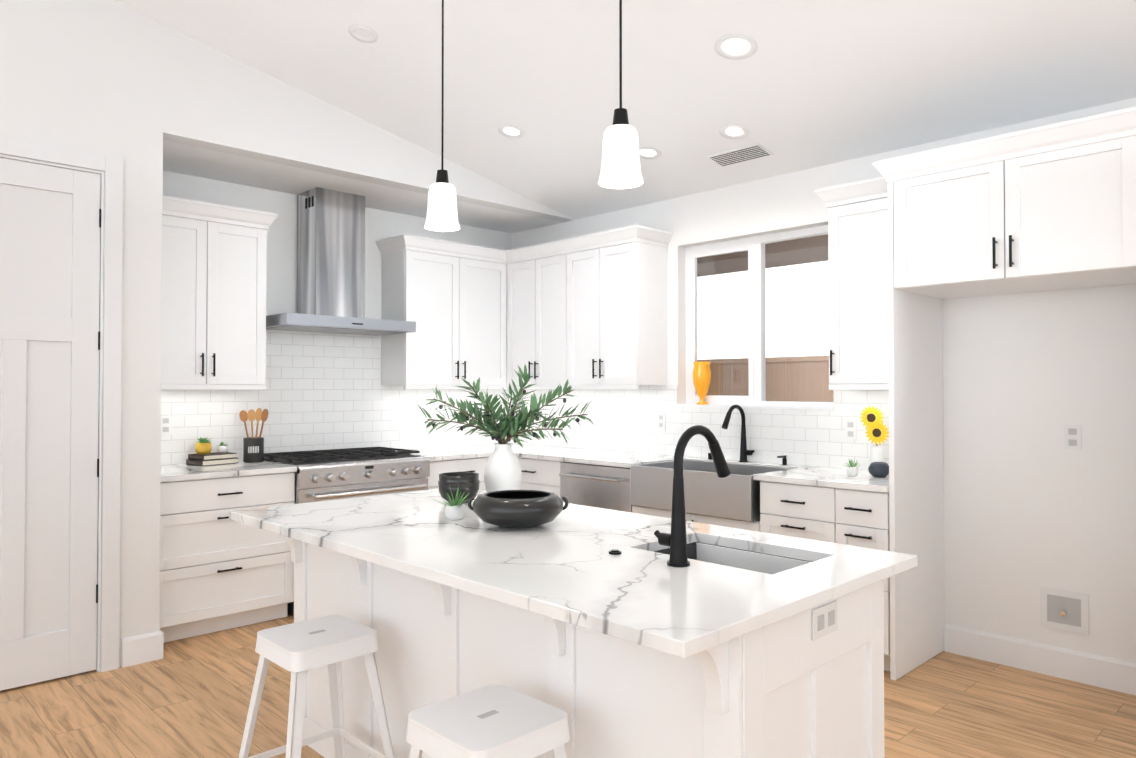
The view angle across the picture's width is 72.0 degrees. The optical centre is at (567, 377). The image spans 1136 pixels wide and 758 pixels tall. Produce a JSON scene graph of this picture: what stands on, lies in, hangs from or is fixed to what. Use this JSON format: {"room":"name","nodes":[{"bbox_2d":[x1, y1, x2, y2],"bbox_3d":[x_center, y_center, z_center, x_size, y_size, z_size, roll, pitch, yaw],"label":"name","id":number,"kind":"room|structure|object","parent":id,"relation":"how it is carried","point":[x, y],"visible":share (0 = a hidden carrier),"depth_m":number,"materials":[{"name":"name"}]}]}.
{"room":"kitchen","nodes":[
{"label":"kitchen","id":0,"kind":"room"},
{"bbox_2d":[0,0,573,670],"bbox_3d":[-2.959,-0.849,3.254,8.600,4.544,0.130,1,-1,-44],"label":"wall","id":1,"kind":"structure","parent":0,"point":[132,88],"depth_m":3.94,"materials":[{"name":"white paint"}]},
{"bbox_2d":[0,136,122,690],"bbox_3d":[-2.564,0.169,3.608,0.866,2.518,0.136,1,-1,-44],"label":"pantry door","id":2,"kind":"structure","parent":1,"relation":"in","point":[61,237],"depth_m":3.71,"materials":[{"name":"white paint"}]},
{"bbox_2d":[121,629,163,667],"bbox_3d":[-4.020,1.338,2.180,5.325,0.140,0.155,1,-1,-44],"label":"baseboard","id":3,"kind":"structure","parent":1,"relation":"attached to","point":[142,648],"depth_m":3.92,"materials":[{"name":"white paint"}]},
{"bbox_2d":[163,171,511,464],"bbox_3d":[-1.588,0.060,5.658,3.260,2.795,0.150,1,-1,-44],"label":"wall","id":4,"kind":"structure","parent":0,"point":[281,274],"depth_m":5.28,"materials":[{"name":"white paint"}]},
{"bbox_2d":[161,195,277,389],"bbox_3d":[-2.201,-0.470,4.692,0.778,1.087,0.380,1,-1,-44],"label":"upper cabinet","id":5,"kind":"object","parent":4,"relation":"attached to","point":[213,296],"visible":0.75,"depth_m":4.60,"materials":[{"name":"white paint"}]},
{"bbox_2d":[161,330,510,464],"bbox_3d":[-1.546,0.274,5.583,2.976,1.166,0.010,1,-1,-44],"label":"backsplash","id":6,"kind":"structure","parent":4,"relation":"attached to","point":[324,391],"depth_m":5.41,"materials":[{"name":"tile"}]},
{"bbox_2d":[161,415,171,434],"bbox_3d":[-2.424,0.288,4.710,0.070,0.115,0.006,1,-1,-44],"label":"electrical outlet","id":7,"kind":"object","parent":6,"relation":"attached to","point":[166,425],"visible":0.88,"depth_m":4.71,"materials":[{"name":"white plastic"}]},
{"bbox_2d":[266,187,415,334],"bbox_3d":[-1.548,-0.776,5.236,0.920,0.931,0.501,1,-1,-44],"label":"range hood","id":8,"kind":"object","parent":4,"relation":"attached to","point":[330,261],"visible":0.94,"depth_m":5.20,"materials":[{"name":"silver metal"}]},
{"bbox_2d":[379,234,506,388],"bbox_3d":[-0.902,-0.467,5.957,0.948,1.057,0.390,1,-1,-44],"label":"upper cabinet","id":9,"kind":"object","parent":4,"relation":"attached to","point":[455,294],"depth_m":5.76,"materials":[{"name":"white paint"}]},
{"bbox_2d":[163,140,562,233],"bbox_3d":[-1.368,-1.301,5.453,3.260,0.120,0.779,1,-1,-44],"label":"ceiling","id":10,"kind":"structure","parent":0,"point":[180,158],"depth_m":5.03,"materials":[{"name":"white paint"}]},
{"bbox_2d":[0,614,1135,757],"bbox_3d":[-0.442,1.417,0.649,8.600,0.060,9.185,1,-1,-44],"label":"floor","id":11,"kind":"structure","parent":0,"point":[189,697],"depth_m":3.33,"materials":[{"name":"brown wood"}]},
{"bbox_2d":[159,472,294,642],"bbox_3d":[-2.105,1.000,4.579,0.785,0.880,0.647,1,-1,-44],"label":"base cabinet","id":12,"kind":"object","parent":11,"relation":"on","point":[220,570],"visible":0.75,"depth_m":4.36,"materials":[{"name":"white paint"}]},
{"bbox_2d":[161,460,296,481],"bbox_3d":[-2.109,0.543,4.589,0.786,0.030,0.635,1,-1,-44],"label":"countertop","id":13,"kind":"structure","parent":12,"relation":"on","point":[178,472],"depth_m":4.47,"materials":[{"name":"stone"}]},
{"bbox_2d":[186,452,238,465],"bbox_3d":[-2.174,0.498,4.785,0.170,0.062,0.240,-1,-1,34],"label":"books","id":14,"kind":"object","parent":13,"relation":"on","point":[214,458],"visible":0.96,"depth_m":4.72,"materials":[{"name":"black paper"}]},
{"bbox_2d":[195,436,211,453],"bbox_3d":[-2.213,0.411,4.750,0.097,0.109,0.118,1,-1,-44],"label":"pot","id":15,"kind":"object","parent":14,"relation":"on","point":[203,446],"visible":1,"depth_m":4.72,"materials":[{"name":"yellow ceramic"}]},
{"bbox_2d":[217,442,227,452],"bbox_3d":[-2.138,0.431,4.831,0.085,0.071,0.069,1,-1,-44],"label":"pot","id":16,"kind":"object","parent":14,"relation":"on","point":[222,447],"visible":1,"depth_m":4.81,"materials":[{"name":"white ceramic"}]},
{"bbox_2d":[239,408,267,462],"bbox_3d":[-1.980,0.362,4.927,0.136,0.338,0.127,1,-1,-44],"label":"utensil crock","id":17,"kind":"object","parent":13,"relation":"on","point":[253,449],"visible":1,"depth_m":4.92,"materials":[{"name":"black"}]},
{"bbox_2d":[239,615,394,757],"bbox_3d":[-0.785,1.103,2.442,0.410,0.614,0.410,1,-1,-44],"label":"stool","id":18,"kind":"object","parent":11,"relation":"on","point":[298,650],"visible":1,"depth_m":2.42,"materials":[{"name":"white paint"}]},
{"bbox_2d":[264,447,429,616],"bbox_3d":[-1.463,0.972,5.147,0.916,0.953,0.711,1,-1,-44],"label":"range","id":19,"kind":"object","parent":11,"relation":"on","point":[329,474],"visible":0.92,"depth_m":4.94,"materials":[{"name":"silver metal"}]},
{"bbox_2d":[426,457,488,490],"bbox_3d":[-0.938,1.017,5.747,0.663,0.880,0.610,1,-1,-44],"label":"base cabinet","id":20,"kind":"object","parent":11,"relation":"on","point":[475,465],"visible":0.19,"depth_m":5.46,"materials":[{"name":"white paint"}]},
{"bbox_2d":[411,447,494,460],"bbox_3d":[-0.942,0.559,5.730,0.630,0.030,0.636,1,-1,-44],"label":"countertop","id":21,"kind":"structure","parent":20,"relation":"on","point":[444,453],"depth_m":5.65,"materials":[{"name":"stone"}]},
{"bbox_2d":[406,684,569,757],"bbox_3d":[-0.187,1.095,1.823,0.410,0.614,0.410,1,-1,-44],"label":"stool","id":22,"kind":"object","parent":11,"relation":"on","point":[495,721],"visible":1,"depth_m":1.78,"materials":[{"name":"white paint"}]},
{"bbox_2d":[517,457,561,496],"bbox_3d":[-0.051,1.017,5.752,0.610,0.880,0.623,1,-1,-44],"label":"base cabinet","id":23,"kind":"object","parent":11,"relation":"on","point":[537,474],"depth_m":5.46,"materials":[{"name":"white paint"}]},
{"bbox_2d":[559,462,631,512],"bbox_3d":[0.352,0.956,5.264,0.636,0.761,0.634,1,-1,-44],"label":"dishwasher","id":24,"kind":"object","parent":23,"relation":"in","point":[602,486],"visible":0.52,"depth_m":5.06,"materials":[{"name":"silver metal"}]},
{"bbox_2d":[458,443,888,492],"bbox_3d":[0.510,0.551,5.158,0.646,0.030,3.486,1,-1,-44],"label":"countertop","id":25,"kind":"structure","parent":23,"relation":"on","point":[865,480],"depth_m":4.86,"materials":[{"name":"stone"}]},
{"bbox_2d":[631,460,794,521],"bbox_3d":[0.875,0.661,4.695,0.540,0.246,0.854,1,-1,-44],"label":"sink","id":26,"kind":"object","parent":25,"relation":"in","point":[734,494],"visible":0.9,"depth_m":4.48,"materials":[{"name":"silver metal"}]},
{"bbox_2d":[722,405,754,461],"bbox_3d":[1.053,0.350,4.839,0.255,0.362,0.110,1,-1,-44],"label":"faucet","id":27,"kind":"object","parent":25,"relation":"on","point":[744,452],"visible":1,"depth_m":4.90,"materials":[{"name":"black metal"}]},
{"bbox_2d":[777,455,786,464],"bbox_3d":[1.288,0.501,4.702,0.083,0.058,0.026,1,-1,-44],"label":"soap dispenser","id":28,"kind":"object","parent":25,"relation":"on","point":[784,459],"visible":0.98,"depth_m":4.71,"materials":[{"name":"black metal"}]},
{"bbox_2d":[842,458,860,475],"bbox_3d":[1.494,0.472,4.126,0.133,0.096,0.106,1,-1,-44],"label":"pot","id":29,"kind":"object","parent":25,"relation":"on","point":[852,469],"visible":1,"depth_m":4.11,"materials":[{"name":"white ceramic"}]},
{"bbox_2d":[870,445,883,463],"bbox_3d":[1.678,0.447,4.245,0.072,0.150,0.072,1,-1,-44],"label":"vase","id":30,"kind":"object","parent":25,"relation":"on","point":[876,453],"visible":0.58,"depth_m":4.22,"materials":[{"name":"white ceramic"}]},
{"bbox_2d":[859,406,888,445],"bbox_3d":[1.661,0.312,4.236,0.101,0.320,0.125,1,-1,-44],"label":"sunflowers","id":31,"kind":"object","parent":30,"relation":"in","point":[871,421],"visible":0.94,"depth_m":4.23,"materials":[{"name":"yellow plant"}]},
{"bbox_2d":[868,462,888,476],"bbox_3d":[1.630,0.482,4.093,0.110,0.075,0.110,1,-1,-44],"label":"vase","id":32,"kind":"object","parent":25,"relation":"on","point":[878,469],"visible":0.96,"depth_m":4.05,"materials":[{"name":"grey ceramic"}]},
{"bbox_2d":[263,529,883,757],"bbox_3d":[-0.162,0.971,2.538,0.808,0.880,2.069,1,-1,-44],"label":"kitchen island","id":33,"kind":"object","parent":11,"relation":"on","point":[810,685],"depth_m":1.98,"materials":[{"name":"white paint"}]},
{"bbox_2d":[229,497,836,660],"bbox_3d":[-0.328,0.511,2.387,0.575,0.031,2.130,1,-1,-44],"label":"island countertop","id":34,"kind":"structure","parent":33,"relation":"on","point":[625,593],"depth_m":1.96,"materials":[{"name":"white stone"}]},
{"bbox_2d":[432,486,467,519],"bbox_3d":[-0.399,0.440,2.764,0.145,0.119,0.155,1,-1,-44],"label":"plant pot","id":35,"kind":"object","parent":34,"relation":"on","point":[455,509],"visible":0.98,"depth_m":2.74,"materials":[{"name":"white ceramic"}]},
{"bbox_2d":[468,490,567,527],"bbox_3d":[-0.168,0.446,2.640,0.304,0.104,0.304,1,-1,-44],"label":"bowl","id":36,"kind":"object","parent":34,"relation":"on","point":[517,508],"visible":1,"depth_m":2.53,"materials":[{"name":"black ceramic"}]},
{"bbox_2d":[609,549,620,554],"bbox_3d":[0.132,0.488,2.186,0.036,0.010,0.036,1,-1,-44],"label":"switch","id":37,"kind":"object","parent":34,"relation":"attached to","point":[613,552],"depth_m":2.18,"materials":[{"name":"black metal"}]},
{"bbox_2d":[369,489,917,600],"bbox_3d":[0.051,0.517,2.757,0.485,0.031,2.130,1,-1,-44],"label":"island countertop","id":38,"kind":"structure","parent":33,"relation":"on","point":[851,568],"depth_m":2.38,"materials":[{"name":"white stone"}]},
{"bbox_2d":[438,472,479,502],"bbox_3d":[-0.443,0.449,3.176,0.168,0.113,0.168,1,-1,-44],"label":"bowl","id":39,"kind":"object","parent":38,"relation":"on","point":[467,483],"visible":0.92,"depth_m":3.11,"materials":[{"name":"black ceramic"}]},
{"bbox_2d":[484,443,521,491],"bbox_3d":[-0.278,0.395,3.335,0.160,0.225,0.160,1,-1,-44],"label":"vase","id":40,"kind":"object","parent":38,"relation":"on","point":[502,470],"visible":0.85,"depth_m":3.28,"materials":[{"name":"white ceramic"}]},
{"bbox_2d":[417,364,593,447],"bbox_3d":[-0.266,0.200,3.362,0.557,0.518,0.637,1,-1,-44],"label":"plant","id":41,"kind":"object","parent":40,"relation":"in","point":[508,425],"visible":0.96,"depth_m":3.33,"materials":[{"name":"green plant"}]},
{"bbox_2d":[649,537,816,572],"bbox_3d":[0.461,0.631,2.226,0.354,0.236,0.494,1,-1,-44],"label":"sink","id":42,"kind":"object","parent":38,"relation":"in","point":[727,552],"depth_m":2.38,"materials":[{"name":"silver metal"}]},
{"bbox_2d":[812,600,837,639],"bbox_3d":[0.611,0.577,1.857,0.115,0.070,0.006,1,-1,-44],"label":"outlet","id":43,"kind":"object","parent":33,"relation":"attached to","point":[825,615],"depth_m":1.86,"materials":[{"name":"white plastic"}]},
{"bbox_2d":[632,505,760,531],"bbox_3d":[0.933,1.116,4.745,0.610,0.653,0.910,1,-1,-44],"label":"base cabinet","id":44,"kind":"object","parent":11,"relation":"on","point":[754,525],"depth_m":4.46,"materials":[{"name":"white paint"}]},
{"bbox_2d":[756,481,828,541],"bbox_3d":[1.381,0.996,4.289,0.610,0.880,0.489,1,-1,-44],"label":"base cabinet","id":45,"kind":"object","parent":11,"relation":"on","point":[787,509],"depth_m":4.06,"materials":[{"name":"white paint"}]},
{"bbox_2d":[829,487,889,671],"bbox_3d":[1.647,0.992,4.017,0.610,0.880,0.273,1,-1,-44],"label":"base cabinet","id":46,"kind":"object","parent":11,"relation":"on","point":[858,518],"depth_m":3.80,"materials":[{"name":"white paint"}]},
{"bbox_2d":[815,106,1135,680],"bbox_3d":[1.920,0.200,3.709,0.665,2.455,1.560,1,-1,-44],"label":"surround","id":47,"kind":"object","parent":11,"relation":"on","point":[914,239],"visible":1,"depth_m":3.67,"materials":[{"name":"white paint"}]},
{"bbox_2d":[113,0,1135,219],"bbox_3d":[-0.071,-2.188,0.322,8.600,1.805,8.126,1,-1,-44],"label":"ceiling","id":48,"kind":"structure","parent":0,"point":[808,84],"depth_m":3.87,"materials":[{"name":"white paint"}]},
{"bbox_2d":[348,25,377,42],"bbox_3d":[-1.012,-1.697,3.863,0.142,0.030,0.144,1,-1,-44],"label":"recessed light","id":49,"kind":"object","parent":48,"relation":"in","point":[363,33],"visible":1,"depth_m":3.86,"materials":[{"name":"white"}]},
{"bbox_2d":[424,0,459,230],"bbox_3d":[-0.442,-1.154,2.760,0.126,1.256,0.126,1,-1,-44],"label":"pendant light","id":50,"kind":"object","parent":48,"relation":"hanging from","point":[442,214],"visible":1,"depth_m":2.72,"materials":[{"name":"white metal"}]},
{"bbox_2d":[498,125,524,137],"bbox_3d":[-0.342,-1.483,4.720,0.162,0.034,0.164,1,-1,-44],"label":"recessed light","id":51,"kind":"object","parent":48,"relation":"in","point":[510,131],"visible":1,"depth_m":4.72,"materials":[{"name":"white"}]},
{"bbox_2d":[598,0,643,188],"bbox_3d":[0.145,-1.162,2.160,0.126,1.256,0.126,1,-1,-44],"label":"pendant light","id":52,"kind":"object","parent":48,"relation":"hanging from","point":[620,167],"visible":1,"depth_m":2.12,"materials":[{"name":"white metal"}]},
{"bbox_2d":[639,147,660,158],"bbox_3d":[0.487,-1.366,4.762,0.162,0.034,0.164,1,-1,-44],"label":"recessed light","id":53,"kind":"object","parent":48,"relation":"in","point":[649,153],"visible":0.85,"depth_m":4.76,"materials":[{"name":"white"}]},
{"bbox_2d":[719,125,748,138],"bbox_3d":[0.925,-1.366,4.356,0.162,0.034,0.164,1,-1,-44],"label":"recessed light","id":54,"kind":"object","parent":48,"relation":"in","point":[733,131],"visible":1,"depth_m":4.36,"materials":[{"name":"white"}]},
{"bbox_2d":[714,34,756,58],"bbox_3d":[0.764,-1.503,3.560,0.192,0.040,0.194,1,-1,-44],"label":"recessed light","id":55,"kind":"object","parent":48,"relation":"in","point":[736,46],"visible":1,"depth_m":3.56,"materials":[{"name":"white"}]},
{"bbox_2d":[707,143,772,166],"bbox_3d":[1.016,-1.313,4.632,0.158,0.035,0.360,1,-1,-44],"label":"ceiling vent","id":56,"kind":"object","parent":48,"relation":"in","point":[742,154],"visible":1,"depth_m":4.62,"materials":[{"name":"white metal"}]},
{"bbox_2d":[512,98,1135,662],"bbox_3d":[2.630,0.030,3.571,0.150,2.795,9.035,1,-1,-44],"label":"wall","id":57,"kind":"structure","parent":0,"point":[1030,504],"depth_m":3.87,"materials":[{"name":"white paint"}]},
{"bbox_2d":[507,238,570,388],"bbox_3d":[-0.138,-0.466,6.018,0.390,1.057,0.751,1,-1,-44],"label":"upper cabinet","id":58,"kind":"object","parent":57,"relation":"attached to","point":[538,275],"depth_m":5.90,"materials":[{"name":"white paint"}]},
{"bbox_2d":[571,225,670,388],"bbox_3d":[0.318,-0.472,5.595,0.330,1.057,0.731,1,-1,-44],"label":"upper cabinet","id":59,"kind":"object","parent":57,"relation":"attached to","point":[588,311],"depth_m":5.38,"materials":[{"name":"white paint"}]},
{"bbox_2d":[512,385,888,470],"bbox_3d":[0.742,0.296,5.382,0.010,0.484,3.476,1,-1,-44],"label":"backsplash","id":60,"kind":"structure","parent":57,"relation":"attached to","point":[624,420],"depth_m":5.19,"materials":[{"name":"tile"}]},
{"bbox_2d":[657,413,664,429],"bbox_3d":[0.651,0.306,5.460,0.006,0.115,0.070,1,-1,-44],"label":"electrical outlet","id":61,"kind":"object","parent":60,"relation":"attached to","point":[660,420],"visible":1,"depth_m":5.46,"materials":[{"name":"white plastic"}]},
{"bbox_2d":[845,419,856,439],"bbox_3d":[1.617,0.297,4.473,0.006,0.115,0.070,1,-1,-44],"label":"electrical outlet","id":62,"kind":"object","parent":60,"relation":"attached to","point":[850,428],"visible":1,"depth_m":4.47,"materials":[{"name":"white plastic"}]},
{"bbox_2d":[677,225,833,409],"bbox_3d":[1.204,-0.356,5.025,0.161,1.108,1.138,1,-1,-44],"label":"window","id":63,"kind":"structure","parent":57,"relation":"in","point":[754,247],"depth_m":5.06,"materials":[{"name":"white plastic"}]},
{"bbox_2d":[693,361,710,404],"bbox_3d":[0.905,0.039,5.286,0.125,0.288,0.125,1,-1,-44],"label":"vase","id":64,"kind":"object","parent":63,"relation":"on","point":[701,375],"visible":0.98,"depth_m":5.24,"materials":[{"name":"orange glass"}]},
{"bbox_2d":[944,624,1135,694],"bbox_3d":[3.801,1.339,2.237,0.014,0.140,5.218,1,-1,-44],"label":"baseboard","id":65,"kind":"structure","parent":57,"relation":"attached to","point":[1095,670],"depth_m":3.77,"materials":[{"name":"white paint"}]},
{"bbox_2d":[1040,586,1088,634],"bbox_3d":[2.351,1.109,3.711,0.030,0.190,0.200,1,-1,-44],"label":"outlet box","id":66,"kind":"object","parent":57,"relation":"attached to","point":[1064,610],"visible":1,"depth_m":3.71,"materials":[{"name":"white plastic"}]},
{"bbox_2d":[1064,425,1081,449],"bbox_3d":[2.389,0.283,3.700,0.006,0.115,0.070,1,-1,-44],"label":"outlet","id":67,"kind":"object","parent":57,"relation":"attached to","point":[1072,436],"visible":1,"depth_m":3.70,"materials":[{"name":"white plastic"}]}
]}

